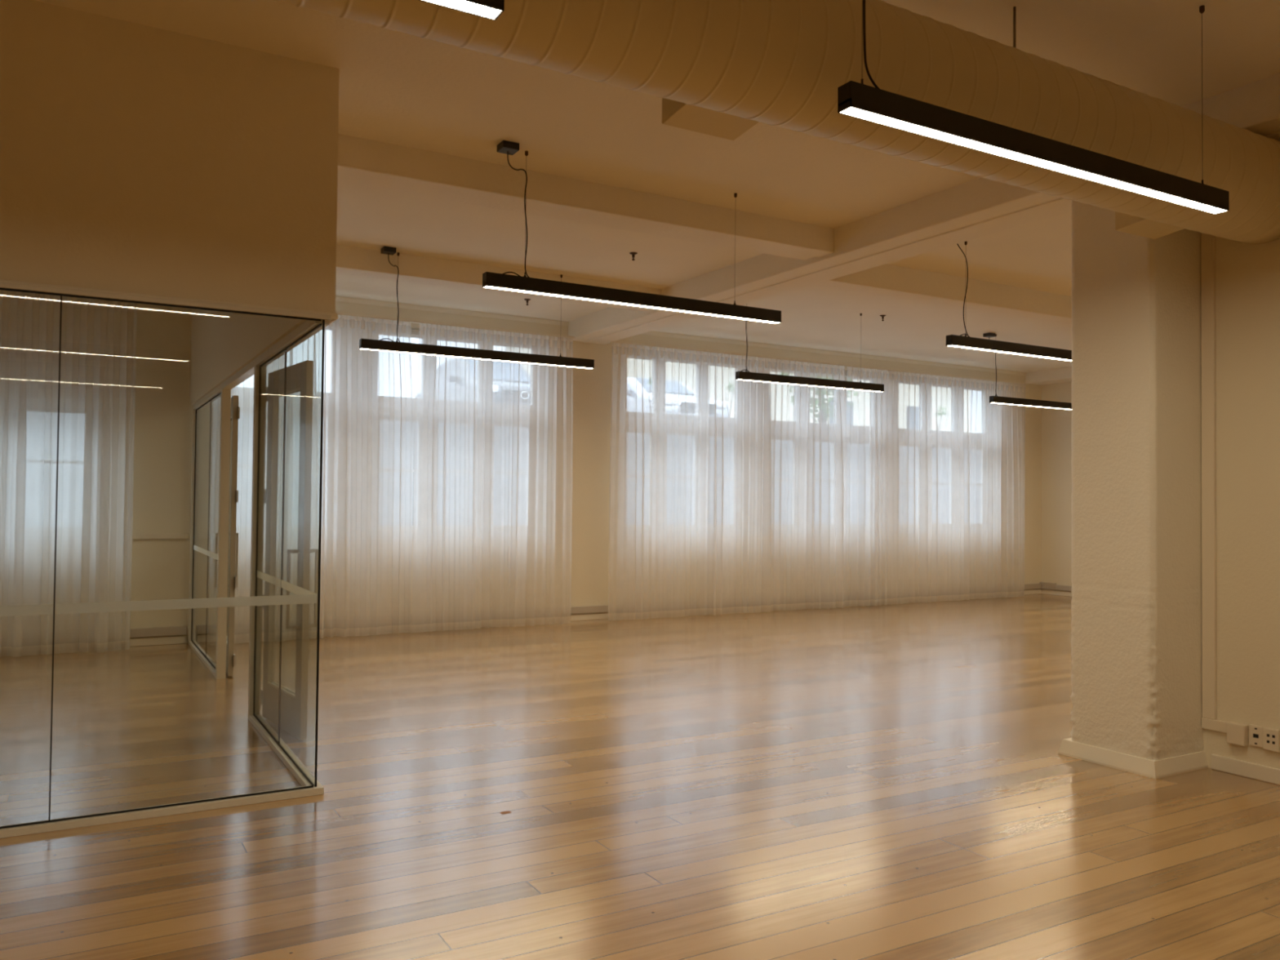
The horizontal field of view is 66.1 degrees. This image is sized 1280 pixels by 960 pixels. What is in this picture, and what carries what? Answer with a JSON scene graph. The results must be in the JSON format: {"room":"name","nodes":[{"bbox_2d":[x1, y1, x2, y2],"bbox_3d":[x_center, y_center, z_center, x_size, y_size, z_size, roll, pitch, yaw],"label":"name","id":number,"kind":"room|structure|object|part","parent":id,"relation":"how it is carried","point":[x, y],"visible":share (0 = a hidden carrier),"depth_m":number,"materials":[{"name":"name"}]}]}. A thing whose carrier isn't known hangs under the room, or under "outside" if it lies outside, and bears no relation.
{"room":"empty office space","nodes":[
{"label":"empty office space","id":0,"kind":"room"},
{"bbox_2d":[0,0,339,405],"bbox_3d":[-6.810,-1.539,5.518,8.672,1.303,5.913,1,-1,-30],"label":"wall","id":1,"kind":"structure","parent":0,"point":[135,157],"depth_m":4.74,"materials":[{"name":"beige paint"}]},
{"bbox_2d":[0,279,338,377],"bbox_3d":[-6.794,-0.892,5.478,8.685,0.028,5.880,1,-1,-30],"label":"trim","id":2,"kind":"structure","parent":1,"relation":"attached to","point":[335,316],"depth_m":4.72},
{"bbox_2d":[335,311,574,338],"bbox_3d":[-2.654,-1.801,11.166,4.110,0.060,0.305,1,-1,-30],"label":"track","id":3,"kind":"object","parent":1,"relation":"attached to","point":[339,313],"visible":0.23,"depth_m":11.28,"materials":[{"name":"white metal"}]},
{"bbox_2d":[231,315,413,643],"bbox_3d":[-3.460,-0.053,10.525,2.108,3.478,0.176,1,-1,-32],"label":"sheer curtain","id":4,"kind":"object","parent":3,"relation":"hanging from","point":[368,432],"visible":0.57,"depth_m":10.68,"materials":[{"name":"white fabric"}]},
{"bbox_2d":[411,323,573,632],"bbox_3d":[-1.700,-0.014,11.539,1.975,3.478,0.146,1,-1,-30],"label":"sheer curtain","id":5,"kind":"object","parent":3,"relation":"hanging from","point":[492,483],"visible":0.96,"depth_m":11.54,"materials":[{"name":"white fabric"}]},
{"bbox_2d":[129,301,1041,643],"bbox_3d":[-2.667,-0.146,11.463,22.450,3.745,0.270,1,-1,-30],"label":"wall","id":6,"kind":"structure","parent":0,"point":[163,410],"depth_m":11.30,"materials":[{"name":"beige paint"}]},
{"bbox_2d":[129,626,186,637],"bbox_3d":[-8.333,1.459,7.974,8.510,0.086,0.048,1,-1,-30],"label":"cable trunking","id":7,"kind":"object","parent":6,"relation":"attached to","point":[175,630],"visible":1,"depth_m":9.95,"materials":[{"name":"beige plastic"}]},
{"bbox_2d":[132,533,188,538],"bbox_3d":[-4.959,0.568,9.946,0.730,0.055,0.038,1,-1,-30],"label":"cable trunking","id":8,"kind":"object","parent":6,"relation":"attached to","point":[147,535],"visible":0.56,"depth_m":9.98,"materials":[{"name":"beige plastic"}]},
{"bbox_2d":[410,328,419,537],"bbox_3d":[-2.836,-0.547,11.291,3.890,2.445,0.190,1,-1,-30],"label":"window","id":9,"kind":"structure","parent":6,"relation":"in","point":[415,332],"depth_m":11.45,"materials":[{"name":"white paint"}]},
{"bbox_2d":[335,295,568,326],"bbox_3d":[-2.708,-1.996,11.297,4.180,0.055,0.030,1,-1,-30],"label":"trim","id":10,"kind":"structure","parent":6,"relation":"attached to","point":[341,299],"depth_m":11.55,"materials":[{"name":"beige paint"}]},
{"bbox_2d":[129,589,1041,646],"bbox_3d":[-2.611,1.684,11.297,21.850,0.078,0.022,1,-1,-30],"label":"baseboard","id":11,"kind":"structure","parent":6,"relation":"attached to","point":[175,639],"depth_m":10.06,"materials":[{"name":"white wood"}]},
{"bbox_2d":[570,583,1040,613],"bbox_3d":[1.115,1.672,13.435,13.120,0.086,0.048,1,-1,-30],"label":"cable trunking","id":12,"kind":"object","parent":6,"relation":"attached to","point":[601,608],"visible":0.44,"depth_m":12.44,"materials":[{"name":"beige plastic"}]},
{"bbox_2d":[604,341,1026,384],"bbox_3d":[2.934,-1.675,14.396,7.780,0.060,0.305,1,-1,-30],"label":"track","id":13,"kind":"object","parent":6,"relation":"attached to","point":[620,342],"visible":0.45,"depth_m":13.86,"materials":[{"name":"white metal"}]},
{"bbox_2d":[608,342,845,620],"bbox_3d":[1.304,0.054,13.271,3.861,3.478,0.199,1,-1,-30],"label":"sheer curtain","id":14,"kind":"object","parent":13,"relation":"hanging from","point":[727,494],"visible":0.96,"depth_m":13.11,"materials":[{"name":"white fabric"}]},
{"bbox_2d":[844,366,1025,606],"bbox_3d":[4.638,0.129,15.205,3.890,3.478,0.184,1,-1,-30],"label":"sheer curtain","id":15,"kind":"object","parent":13,"relation":"hanging from","point":[935,468],"visible":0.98,"depth_m":15.08,"materials":[{"name":"white fabric"}]},
{"bbox_2d":[641,330,1026,375],"bbox_3d":[3.027,-1.867,14.612,8.070,0.055,0.030,1,-1,-30],"label":"trim","id":16,"kind":"structure","parent":6,"relation":"attached to","point":[651,332],"depth_m":14.40,"materials":[{"name":"beige paint"}]},
{"bbox_2d":[844,370,846,392],"bbox_3d":[2.864,-0.419,14.586,7.100,2.445,0.190,1,-1,-30],"label":"window","id":17,"kind":"structure","parent":6,"relation":"in","point":[845,371],"depth_m":14.76,"materials":[{"name":"white paint"}]},
{"bbox_2d":[0,593,1279,959],"bbox_3d":[2.429,1.641,2.580,22.450,0.120,20.680,1,-1,-30],"label":"floor","id":18,"kind":"structure","parent":0,"point":[880,782],"depth_m":4.84,"materials":[{"name":"brown wood"}]},
{"bbox_2d":[0,281,331,838],"bbox_3d":[-5.349,0.290,2.889,8.642,2.442,0.070,1,-1,-30],"label":"glass wall","id":19,"kind":"structure","parent":18,"relation":"on","point":[73,822],"depth_m":4.65,"materials":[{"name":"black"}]},
{"bbox_2d":[187,320,328,786],"bbox_3d":[-3.115,0.411,7.585,0.070,2.450,5.879,1,-1,-30],"label":"glass wall","id":20,"kind":"structure","parent":18,"relation":"on","point":[211,436],"depth_m":8.16,"materials":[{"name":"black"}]},
{"bbox_3d":[-4.574,0.478,10.107,0.070,2.400,0.050,1,-1,-30],"label":"post","id":21,"kind":"part","parent":20,"relation":"part of","materials":[{"name":"metal"}]},
{"bbox_3d":[-4.270,0.452,9.582,0.010,2.365,1.161,1,-1,-30],"label":"glass pane","id":22,"kind":"part","parent":20,"relation":"part of","materials":[{"name":"clear glass"}]},
{"bbox_3d":[-3.731,0.436,8.650,0.010,2.365,0.978,1,-1,-30],"label":"glass pane","id":23,"kind":"part","parent":20,"relation":"part of","materials":[{"name":"clear glass"}]},
{"bbox_3d":[-3.468,0.446,8.194,0.070,2.400,0.070,1,-1,-30],"label":"door post","id":24,"kind":"part","parent":20,"relation":"part of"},
{"bbox_2d":[226,395,239,676],"bbox_3d":[-3.574,0.469,8.580,0.192,2.345,0.845,1,-1,-27],"label":"door","id":25,"kind":"structure","parent":20,"relation":"in","point":[233,547],"depth_m":8.24,"materials":[{"name":"white wood"}]},
{"bbox_3d":[-3.591,1.522,8.570,0.042,0.240,0.585,1,-1,-27],"label":"rail","id":26,"kind":"part","parent":25,"relation":"part of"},
{"bbox_3d":[-3.580,0.430,8.594,0.008,1.965,0.605,1,-1,-27],"label":"glass pane","id":27,"kind":"part","parent":25,"relation":"part of","materials":[{"name":"clear glass"}]},
{"bbox_3d":[-3.679,0.723,8.912,0.075,0.490,0.022,1,-1,-27],"label":"pull handle","id":28,"kind":"part","parent":25,"relation":"part of","materials":[{"name":"silver metal"}]},
{"bbox_3d":[-2.607,0.422,6.705,0.070,2.400,0.070,1,-1,-30],"label":"door post","id":29,"kind":"part","parent":20,"relation":"part of","materials":[{"name":"metal"}]},
{"bbox_2d":[260,360,318,740],"bbox_3d":[-2.313,0.434,6.431,0.192,2.345,0.845,1,-2,-37],"label":"door","id":30,"kind":"structure","parent":20,"relation":"in","point":[300,376],"depth_m":6.19,"materials":[{"name":"grey wood"}]},
{"bbox_3d":[-2.314,1.486,6.396,0.042,0.240,0.585,1,-2,-37],"label":"rail","id":31,"kind":"part","parent":30,"relation":"part of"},
{"bbox_3d":[-2.293,-0.658,6.443,0.042,0.160,0.585,1,-2,-37],"label":"rail","id":32,"kind":"part","parent":30,"relation":"part of","materials":[{"name":"brown wood"}]},
{"bbox_3d":[-2.155,0.676,6.111,0.075,0.490,0.022,1,-2,-37],"label":"pull handle","id":33,"kind":"part","parent":30,"relation":"part of","materials":[{"name":"silver metal"}]},
{"bbox_3d":[-2.061,0.679,6.180,0.075,0.490,0.022,1,-2,-37],"label":"pull handle","id":34,"kind":"part","parent":30,"relation":"part of","materials":[{"name":"silver metal"}]},
{"bbox_2d":[499,810,511,813],"bbox_3d":[-0.645,1.597,4.731,0.050,0.001,0.030,1,-1,-30],"label":"chip","id":35,"kind":"object","parent":18,"relation":"on","point":[508,811],"visible":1,"depth_m":4.73,"materials":[{"name":"brown"}]},
{"bbox_2d":[1070,200,1204,759],"bbox_3d":[2.938,-0.105,5.850,0.484,3.525,0.549,1,-1,-30],"label":"column","id":36,"kind":"structure","parent":18,"relation":"on","point":[1136,638],"depth_m":5.66,"materials":[{"name":"paint"}]},
{"bbox_2d":[1057,737,1208,778],"bbox_3d":[2.904,1.613,5.822,0.503,0.088,0.621,1,-1,-30],"label":"baseboard","id":37,"kind":"structure","parent":36,"relation":"attached to","point":[1155,769],"depth_m":5.62,"materials":[{"name":"white wood"}]},
{"bbox_2d":[34,0,1279,385],"bbox_3d":[2.466,-2.117,2.662,22.450,0.392,20.680,1,-1,-30],"label":"ceiling","id":38,"kind":"structure","parent":0,"point":[829,233],"depth_m":6.91,"materials":[{"name":"beige paint"}]},
{"bbox_2d":[419,0,504,20],"bbox_3d":[-1.366,-1.758,2.162,2.270,0.907,0.066,1,-1,-30],"label":"linear pendant light","id":39,"kind":"object","parent":38,"relation":"hanging from","point":[492,10],"visible":1,"depth_m":2.68,"materials":[{"name":"black"}]},
{"bbox_2d":[359,246,594,368],"bbox_3d":[-1.449,-1.601,9.314,2.330,0.907,0.198,1,-1,-30],"label":"linear pendant light","id":40,"kind":"object","parent":38,"relation":"hanging from","point":[364,344],"visible":1,"depth_m":9.22,"materials":[{"name":"black metal"}]},
{"bbox_3d":[-2.227,-1.641,8.887,0.040,0.771,0.193,0,-1,21],"label":"power cord","id":41,"kind":"part","parent":40,"relation":"part of","materials":[{"name":"black plastic"}]},
{"bbox_2d":[360,348,591,368],"bbox_3d":[-1.486,-1.157,9.361,2.320,0.018,0.056,1,-1,-30],"label":"diffuser","id":42,"kind":"object","parent":40,"relation":"attached to","point":[434,352],"depth_m":9.37,"materials":[{"name":"white plastic"}]},
{"bbox_2d":[482,140,781,324],"bbox_3d":[0.051,-1.643,6.730,2.320,0.907,0.143,1,-1,-30],"label":"linear pendant light","id":43,"kind":"object","parent":38,"relation":"hanging from","point":[504,282],"visible":1,"depth_m":6.58,"materials":[{"name":"black metal"}]},
{"bbox_3d":[-0.777,-1.685,6.271,0.024,0.771,0.195,-1,-2,42],"label":"power cord","id":44,"kind":"part","parent":43,"relation":"part of","materials":[{"name":"black plastic"}]},
{"bbox_2d":[484,285,778,323],"bbox_3d":[0.028,-1.200,6.754,2.310,0.018,0.056,1,-1,-30],"label":"diffuser","id":45,"kind":"object","parent":43,"relation":"attached to","point":[537,290],"depth_m":6.71,"materials":[{"name":"white plastic"}]},
{"bbox_2d":[629,252,637,260],"bbox_3d":[-0.059,-2.017,8.895,0.076,0.068,0.076,1,-1,-30],"label":"sprinkler","id":46,"kind":"object","parent":38,"relation":"attached to","point":[633,254],"visible":1,"depth_m":8.88,"materials":[{"name":"brown metal"}]},
{"bbox_2d":[274,0,1279,244],"bbox_3d":[-2.251,-1.828,2.186,13.180,0.783,0.597,1,-1,-30],"label":"spiral duct","id":47,"kind":"object","parent":38,"relation":"hanging from","point":[722,68],"visible":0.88,"depth_m":3.75,"materials":[{"name":"beige metal"}]},
{"bbox_2d":[662,97,759,140],"bbox_3d":[0.314,-1.585,3.831,0.345,0.374,0.312,1,-1,-30],"label":"air register","id":48,"kind":"object","parent":47,"relation":"attached to","point":[704,117],"depth_m":3.85,"materials":[{"name":"beige paint"}]},
{"bbox_3d":[1.687,-2.004,4.434,0.011,0.255,0.011,1,-1,-8],"label":"hanger rod","id":49,"kind":"part","parent":47,"relation":"part of","materials":[{"name":"black metal"}]},
{"bbox_2d":[1115,211,1183,239],"bbox_3d":[2.789,-1.530,5.262,0.345,0.374,0.312,1,-1,-30],"label":"air register","id":50,"kind":"object","parent":47,"relation":"attached to","point":[1136,225],"depth_m":5.28,"materials":[{"name":"beige paint"}]},
{"bbox_2d":[735,313,884,391],"bbox_3d":[1.961,-1.526,11.211,2.185,0.907,0.110,1,-1,-30],"label":"linear pendant light","id":51,"kind":"object","parent":38,"relation":"hanging from","point":[740,375],"visible":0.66,"depth_m":11.15,"materials":[{"name":"black metal"}]},
{"bbox_3d":[1.125,-1.568,10.742,0.168,0.771,0.016,2,-2,-37],"label":"power cord","id":52,"kind":"part","parent":51,"relation":"part of","materials":[{"name":"black plastic"}]},
{"bbox_2d":[739,379,879,391],"bbox_3d":[1.975,-1.082,11.235,2.110,0.018,0.056,1,-1,-30],"label":"diffuser","id":53,"kind":"object","parent":51,"relation":"attached to","point":[796,382],"depth_m":11.28,"materials":[{"name":"white plastic"}]},
{"bbox_2d":[982,332,996,337],"label":"ceiling canopy","id":54,"kind":"object","parent":38,"relation":"hanging from","point":[988,335],"depth_m":12.85,"materials":[{"name":"black metal"}]},
{"bbox_3d":[4.632,-1.486,12.903,0.161,0.771,0.012,1,-1,-30],"label":"power cord","id":55,"kind":"part","parent":54,"relation":"part of","materials":[{"name":"black plastic"}]},
{"bbox_2d":[946,241,1071,361],"bbox_3d":[3.589,-1.563,8.861,2.280,0.909,0.066,1,-1,-30],"label":"linear pendant light","id":56,"kind":"object","parent":38,"relation":"hanging from","point":[952,340],"visible":0.73,"depth_m":8.57,"materials":[{"name":"black metal"}]},
{"bbox_3d":[2.739,-1.629,8.370,0.162,0.815,0.008,1,-1,-30],"label":"power cord","id":57,"kind":"part","parent":56,"relation":"part of","materials":[{"name":"black plastic"}]},
{"bbox_2d":[948,345,1071,361],"bbox_3d":[3.585,-1.119,8.851,2.270,0.018,0.056,1,-1,-30],"label":"diffuser","id":58,"kind":"object","parent":56,"relation":"attached to","point":[997,348],"depth_m":8.70,"materials":[{"name":"white plastic"}]},
{"bbox_2d":[989,392,1071,409],"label":"linear pendant light","id":59,"kind":"object","parent":38,"relation":"hanging from","point":[996,398],"depth_m":13.20,"materials":[{"name":"black metal"}]},
{"bbox_2d":[991,402,1071,409],"bbox_3d":[5.581,-0.998,13.447,2.270,0.018,0.056,1,-1,-30],"label":"diffuser","id":60,"kind":"object","parent":59,"relation":"attached to","point":[1047,405],"depth_m":13.36,"materials":[{"name":"white plastic"}]},
{"bbox_2d":[837,0,1229,214],"bbox_3d":[1.672,-1.690,3.918,2.250,0.907,0.066,1,-1,-30],"label":"linear pendant light","id":61,"kind":"object","parent":38,"relation":"hanging from","point":[875,104],"visible":1,"depth_m":3.73,"materials":[{"name":"black metal"}]},
{"bbox_3d":[0.813,-1.753,3.418,0.103,0.819,0.009,1,-1,-31],"label":"power cord","id":62,"kind":"part","parent":61,"relation":"part of","materials":[{"name":"black plastic"}]},
{"bbox_2d":[840,106,1226,213],"bbox_3d":[1.668,-1.246,3.908,2.240,0.018,0.056,1,-1,-30],"label":"diffuser","id":63,"kind":"object","parent":61,"relation":"attached to","point":[891,117],"depth_m":3.79,"materials":[{"name":"white plastic"}]},
{"bbox_2d":[1041,382,1071,591],"bbox_3d":[8.915,0.013,13.556,0.300,3.745,7.700,1,-1,-30],"label":"wall","id":64,"kind":"structure","parent":0,"point":[1056,424],"depth_m":16.55,"materials":[{"name":"beige paint"}]},
{"bbox_2d":[1039,582,1071,591],"bbox_3d":[8.674,1.739,13.549,0.054,0.112,7.418,1,-1,-30],"label":"cable trunking","id":65,"kind":"object","parent":64,"relation":"attached to","point":[1045,585],"visible":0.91,"depth_m":16.49,"materials":[{"name":"beige plastic"}]},
{"bbox_2d":[1041,589,1071,596],"bbox_3d":[8.693,1.845,13.547,0.022,0.078,7.398,1,-1,-30],"label":"baseboard","id":66,"kind":"structure","parent":64,"relation":"attached to","point":[1043,591],"depth_m":16.49,"materials":[{"name":"white wood"}]},
{"bbox_2d":[1203,236,1279,768],"bbox_3d":[6.380,-0.297,0.587,0.200,3.745,12.620,1,-1,-30],"label":"wall","id":67,"kind":"structure","parent":0,"point":[1247,276],"depth_m":5.52,"materials":[{"name":"beige paint"}]},
{"bbox_2d":[1200,232,1248,746],"bbox_3d":[3.325,-0.304,5.621,0.048,3.570,0.252,1,-1,-30],"label":"cable trunking","id":68,"kind":"object","parent":67,"relation":"attached to","point":[1237,733],"visible":0.82,"depth_m":5.68,"materials":[{"name":"beige plastic"}]},
{"bbox_2d":[1211,754,1279,785],"bbox_3d":[6.354,1.528,0.340,0.020,0.085,12.270,1,-1,-30],"label":"baseboard","id":69,"kind":"structure","parent":67,"relation":"attached to","point":[1225,764],"depth_m":5.48,"materials":[{"name":"white wood"}]},
{"bbox_2d":[1248,724,1263,747],"bbox_3d":[3.408,1.415,5.441,0.020,0.117,0.077,1,-1,-30],"label":"data plate","id":70,"kind":"object","parent":67,"relation":"attached to","point":[1255,732],"visible":1,"depth_m":5.44,"materials":[{"name":"beige plastic"}]},
{"bbox_2d":[1262,726,1279,752],"bbox_3d":[3.444,1.416,5.367,0.032,0.123,0.082,1,-1,-30],"label":"power socket","id":71,"kind":"object","parent":67,"relation":"attached to","point":[1271,736],"visible":1,"depth_m":5.36,"materials":[{"name":"beige plastic"}]},
{"bbox_3d":[-6.635,-1.891,8.864,3.810,0.060,0.305,1,-1,-30],"label":"track","id":72,"kind":"object","parent":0,"visible":0},
{"bbox_2d":[0,289,137,657],"bbox_3d":[-6.575,-0.124,8.711,3.730,3.478,0.212,1,-1,-30],"label":"sheer curtain","id":73,"kind":"object","parent":72,"relation":"hanging from","point":[98,353],"visible":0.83,"depth_m":9.36,"materials":[{"name":"white fabric"}]},
{"label":"outside","id":74,"kind":"structure","parent":0,"visible":0},
{"bbox_3d":[0.915,2.318,16.314,42.000,0.300,4.610,1,-1,-30],"label":"ground","id":75,"kind":"structure","parent":74,"visible":0},
{"bbox_2d":[412,462,413,525],"bbox_3d":[1.446,0.657,19.456,46.000,3.770,0.250,1,-1,-30],"label":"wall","id":76,"kind":"structure","parent":75,"relation":"on","point":[413,463],"depth_m":16.32,"materials":[{"name":"white paint"}]}
]}

